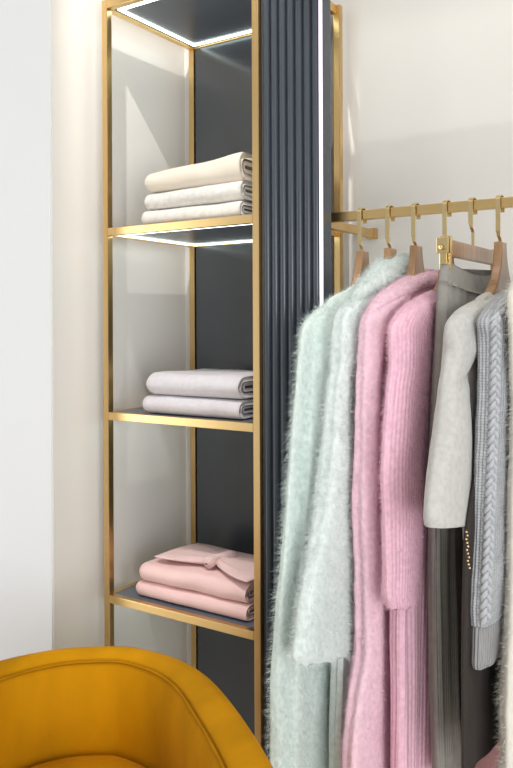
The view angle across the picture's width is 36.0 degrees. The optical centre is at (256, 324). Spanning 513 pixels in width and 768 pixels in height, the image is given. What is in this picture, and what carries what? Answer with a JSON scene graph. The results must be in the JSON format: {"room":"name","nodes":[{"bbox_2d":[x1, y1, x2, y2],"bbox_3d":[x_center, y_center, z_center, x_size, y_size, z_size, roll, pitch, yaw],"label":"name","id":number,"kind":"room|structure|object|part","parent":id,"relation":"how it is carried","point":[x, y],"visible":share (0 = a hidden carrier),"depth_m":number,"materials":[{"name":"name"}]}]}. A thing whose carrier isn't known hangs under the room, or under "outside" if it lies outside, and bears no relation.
{"room":"clothing store","nodes":[
{"label":"clothing store","id":0,"kind":"room"},
{"bbox_2d":[0,0,52,660],"bbox_3d":[-1.516,-0.184,2.845,2.342,3.180,0.100,0,0,33],"label":"wall","id":1,"kind":"structure","parent":0,"point":[26,497],"depth_m":2.22,"materials":[{"name":"white paint"}]},
{"bbox_2d":[50,0,186,662],"bbox_3d":[-0.413,-0.188,2.474,0.100,3.180,0.684,0,0,33],"label":"wall","id":2,"kind":"structure","parent":0,"point":[148,69],"depth_m":2.37,"materials":[{"name":"beige paint"}]},
{"bbox_2d":[185,0,512,664],"bbox_3d":[1.566,-0.197,1.522,4.254,3.180,0.100,0,0,33],"label":"wall","id":3,"kind":"structure","parent":0,"point":[428,84],"depth_m":2.19,"materials":[{"name":"beige paint"}]},
{"bbox_2d":[331,196,512,239],"bbox_3d":[0.945,-0.263,1.647,1.729,0.030,0.374,0,0,33],"label":"rail","id":4,"kind":"object","parent":3,"relation":"attached to","point":[337,219],"visible":0.62,"depth_m":1.83,"materials":[{"name":"gold metal"}]},
{"bbox_2d":[351,208,369,285],"bbox_3d":[0.254,-0.142,1.891,0.024,0.276,0.340,0,0,33],"label":"clothes hanger","id":5,"kind":"object","parent":4,"relation":"hanging from","point":[362,257],"visible":0.38,"depth_m":1.88,"materials":[{"name":"brown wood"}]},
{"bbox_2d":[265,282,353,767],"bbox_3d":[0.222,0.463,1.832,0.119,1.138,0.718,0,0,33],"label":"cardigan","id":6,"kind":"object","parent":5,"relation":"hanging from","point":[299,702],"visible":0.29,"depth_m":1.61,"materials":[{"name":"green fabric"}]},
{"bbox_3d":[0.330,-0.260,2.260,0.028,0.030,0.024,0,0,33],"label":"wall plate","id":7,"kind":"part","parent":4,"relation":"part of","materials":[{"name":"gold metal"}]},
{"bbox_2d":[383,205,396,259],"bbox_3d":[0.314,-0.144,1.851,0.024,0.274,0.340,0,0,33],"label":"clothes hanger","id":8,"kind":"object","parent":4,"relation":"hanging from","point":[390,251],"visible":0.24,"depth_m":1.84,"materials":[{"name":"gold metal"}]},
{"bbox_2d":[406,203,424,275],"bbox_3d":[0.368,-0.145,1.816,0.024,0.271,0.340,0,0,33],"label":"clothes hanger","id":9,"kind":"object","parent":4,"relation":"hanging from","point":[415,265],"visible":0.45,"depth_m":1.80,"materials":[{"name":"brown wood"}]},
{"bbox_2d":[338,268,438,767],"bbox_3d":[0.341,0.434,1.768,0.095,1.145,0.655,0,0,33],"label":"cardigan","id":10,"kind":"object","parent":9,"relation":"hanging from","point":[366,732],"visible":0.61,"depth_m":1.57,"materials":[{"name":"pink fabric"}]},
{"bbox_2d":[434,200,454,289],"bbox_3d":[0.429,-0.141,1.776,0.024,0.280,0.340,0,0,33],"label":"clothes hanger","id":11,"kind":"object","parent":4,"relation":"hanging from","point":[445,214],"visible":0.16,"depth_m":1.76,"materials":[{"name":"gold metal"}]},
{"bbox_2d":[376,289,436,767],"bbox_3d":[0.407,0.460,1.734,0.090,1.077,0.628,0,0,33],"label":"cardigan","id":12,"kind":"object","parent":11,"relation":"hanging from","point":[404,442],"visible":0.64,"depth_m":1.53,"materials":[{"name":"pink fabric"}]},
{"bbox_2d":[436,197,493,269],"bbox_3d":[0.479,-0.197,1.743,0.024,0.169,0.400,0,0,33],"label":"hanger","id":13,"kind":"object","parent":4,"relation":"hanging from","point":[447,248],"visible":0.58,"depth_m":1.69,"materials":[{"name":"brown wood"}]},
{"bbox_2d":[427,261,491,767],"bbox_3d":[0.480,0.384,1.741,0.068,1.028,0.485,0,0,33],"label":"trousers","id":14,"kind":"object","parent":13,"relation":"hanging from","point":[457,287],"visible":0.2,"depth_m":1.56,"materials":[{"name":"grey fabric"}]},
{"bbox_3d":[0.419,0.558,1.647,0.064,0.680,0.257,0,0,33],"label":"trouser leg","id":15,"kind":"part","parent":14,"relation":"part of","materials":[{"name":"grey fabric"}]},
{"bbox_2d":[484,195,510,294],"bbox_3d":[0.529,-0.144,1.710,0.024,0.274,0.340,0,0,33],"label":"clothes hanger","id":16,"kind":"object","parent":4,"relation":"hanging from","point":[500,275],"visible":0.63,"depth_m":1.69,"materials":[{"name":"brown wood"}]},
{"bbox_2d":[423,289,505,536],"bbox_3d":[0.490,0.170,1.649,0.063,0.495,0.718,0,0,33],"label":"sweater","id":17,"kind":"object","parent":16,"relation":"hanging from","point":[449,474],"visible":0.52,"depth_m":1.42,"materials":[{"name":"white fabric"}]},
{"bbox_2d":[475,741,500,767],"bbox_3d":[0.517,0.528,1.743,0.025,1.100,0.401,0,0,33],"label":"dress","id":18,"kind":"object","parent":16,"relation":"hanging from","point":[489,761],"visible":0.02,"depth_m":1.70,"materials":[{"name":"fabric"}]},
{"bbox_2d":[283,251,426,767],"bbox_3d":[0.271,0.392,1.781,0.116,1.150,0.760,0,0,33],"label":"sweater","id":19,"kind":"object","parent":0,"point":[323,621],"visible":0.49,"depth_m":1.59,"materials":[{"name":"green fabric"}]},
{"bbox_3d":[-0.799,1.428,0.050,6.600,0.050,5.200,0,0,33],"label":"floor","id":20,"kind":"structure","parent":0,"visible":0},
{"bbox_2d":[0,646,272,767],"bbox_3d":[-0.373,1.065,1.458,0.814,0.676,0.691,0,0,-5],"label":"armchair","id":21,"kind":"object","parent":20,"relation":"on","point":[98,706],"visible":1,"depth_m":1.69,"materials":[{"name":"yellow fabric"}]},
{"bbox_2d":[31,755,145,767],"bbox_3d":[-0.357,1.060,1.425,0.622,0.283,0.615,0,0,-3],"label":"seat cushion","id":22,"kind":"object","parent":21,"relation":"on","point":[37,761],"depth_m":1.68,"materials":[{"name":"yellow fabric"}]},
{"bbox_2d":[102,0,343,750],"bbox_3d":[-0.091,0.237,2.274,0.553,2.326,0.419,0,0,33],"label":"shelving unit","id":23,"kind":"object","parent":20,"relation":"on","point":[222,38],"visible":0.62,"depth_m":2.44,"materials":[{"name":"gold metal"}]},
{"bbox_3d":[-0.423,0.239,2.254,0.020,2.326,0.020,0,0,33],"label":"post","id":24,"kind":"part","parent":23,"relation":"part of","materials":[{"name":"gold metal"}]},
{"bbox_3d":[-0.204,0.238,2.587,0.020,2.326,0.020,0,0,33],"label":"post","id":25,"kind":"part","parent":23,"relation":"part of","materials":[{"name":"gold metal"}]},
{"bbox_2d":[136,579,253,620],"bbox_3d":[-0.115,0.746,2.245,0.393,0.042,0.282,0,0,33],"label":"sweater","id":26,"kind":"object","parent":23,"relation":"on","point":[186,597],"visible":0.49,"depth_m":2.12,"materials":[{"name":"pink fabric"}]},
{"bbox_2d":[139,543,253,602],"bbox_3d":[-0.113,0.698,2.244,0.378,0.052,0.276,0,0,33],"label":"sweater","id":27,"kind":"object","parent":26,"relation":"on","point":[214,581],"visible":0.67,"depth_m":2.14,"materials":[{"name":"pink fabric"}]},
{"bbox_2d":[154,544,253,581],"bbox_3d":[-0.107,0.650,2.192,0.352,0.038,0.176,0,0,39],"label":"bow","id":28,"kind":"object","parent":27,"relation":"on","point":[242,569],"visible":0.9,"depth_m":2.17,"materials":[{"name":"pink fabric"}]},
{"bbox_2d":[141,201,251,224],"bbox_3d":[-0.113,-0.298,2.228,0.350,0.043,0.276,0,0,33],"label":"sweater","id":29,"kind":"object","parent":23,"relation":"on","point":[236,208],"visible":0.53,"depth_m":2.10,"materials":[{"name":"grey fabric"}]},
{"bbox_2d":[144,180,251,210],"bbox_3d":[-0.109,-0.347,2.225,0.344,0.053,0.278,0,0,33],"label":"sweater","id":30,"kind":"object","parent":29,"relation":"on","point":[241,190],"visible":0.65,"depth_m":2.09,"materials":[{"name":"grey fabric"}]},
{"bbox_2d":[145,152,251,192],"bbox_3d":[-0.110,-0.408,2.218,0.338,0.076,0.272,0,0,33],"label":"sweater","id":31,"kind":"object","parent":30,"relation":"on","point":[237,166],"visible":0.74,"depth_m":2.08,"materials":[{"name":"beige fabric"}]},
{"bbox_2d":[142,394,252,418],"bbox_3d":[-0.114,0.221,2.231,0.344,0.051,0.276,0,0,33],"label":"sweater","id":32,"kind":"object","parent":23,"relation":"on","point":[157,403],"visible":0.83,"depth_m":2.10,"materials":[{"name":"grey fabric"}]},
{"bbox_2d":[146,368,252,398],"bbox_3d":[-0.113,0.163,2.226,0.332,0.063,0.267,0,0,33],"label":"sweater","id":33,"kind":"object","parent":32,"relation":"on","point":[204,382],"visible":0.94,"depth_m":2.12,"materials":[{"name":"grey fabric"}]},
{"bbox_3d":[0.012,0.239,2.446,0.488,2.281,0.012,0,0,33],"label":"panel","id":34,"kind":"part","parent":23,"relation":"part of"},
{"bbox_3d":[0.005,0.237,1.972,0.020,2.326,0.020,0,0,33],"label":"post","id":35,"kind":"part","parent":23,"relation":"part of","materials":[{"name":"gold metal"}]},
{"bbox_3d":[0.242,0.236,2.294,0.020,2.326,0.020,0,0,33],"label":"post","id":36,"kind":"part","parent":23,"relation":"part of","materials":[{"name":"gold metal"}]},
{"bbox_2d":[261,0,331,760],"bbox_3d":[0.094,-0.188,1.928,0.178,3.175,0.044,0,0,33],"label":"panel","id":37,"kind":"object","parent":20,"relation":"on","point":[295,34],"visible":0.6,"depth_m":1.92,"materials":[{"name":"wood"}]},
{"bbox_3d":[0.166,-0.188,1.883,0.008,3.175,0.041,0,0,33],"label":"edge trim","id":38,"kind":"part","parent":37,"relation":"part of","materials":[{"name":"plastic"}]},
{"bbox_3d":[0.616,-0.144,1.653,0.024,0.274,0.340,0,0,33],"label":"clothes hanger","id":39,"kind":"object","parent":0,"visible":0},
{"bbox_2d":[493,272,512,767],"bbox_3d":[0.591,0.386,1.612,0.104,1.047,0.604,0,0,33],"label":"cardigan","id":40,"kind":"object","parent":39,"relation":"hanging from","point":[505,715],"visible":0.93,"depth_m":1.42,"materials":[{"name":"white fabric"}]},
{"bbox_3d":[0.572,-0.144,1.682,0.024,0.274,0.340,0,0,33],"label":"clothes hanger","id":41,"kind":"object","parent":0,"visible":0},
{"bbox_2d":[461,472,501,767],"bbox_3d":[0.505,0.388,1.605,0.041,0.820,0.606,0,0,32],"label":"skirt","id":42,"kind":"object","parent":41,"relation":"hanging from","point":[479,730],"visible":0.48,"depth_m":1.42,"materials":[{"name":"fabric"}]},
{"bbox_3d":[0.362,0.386,1.349,0.004,0.069,0.021,0,0,33],"label":"beaded trim","id":43,"kind":"part","parent":42,"relation":"part of","materials":[{"name":"gold metal"}]},
{"bbox_2d":[470,289,508,669],"bbox_3d":[0.549,0.267,1.643,0.061,0.702,0.596,0,0,33],"label":"sweater","id":44,"kind":"object","parent":41,"relation":"hanging from","point":[491,429],"visible":0.91,"depth_m":1.44,"materials":[{"name":"grey fabric"}]}
]}

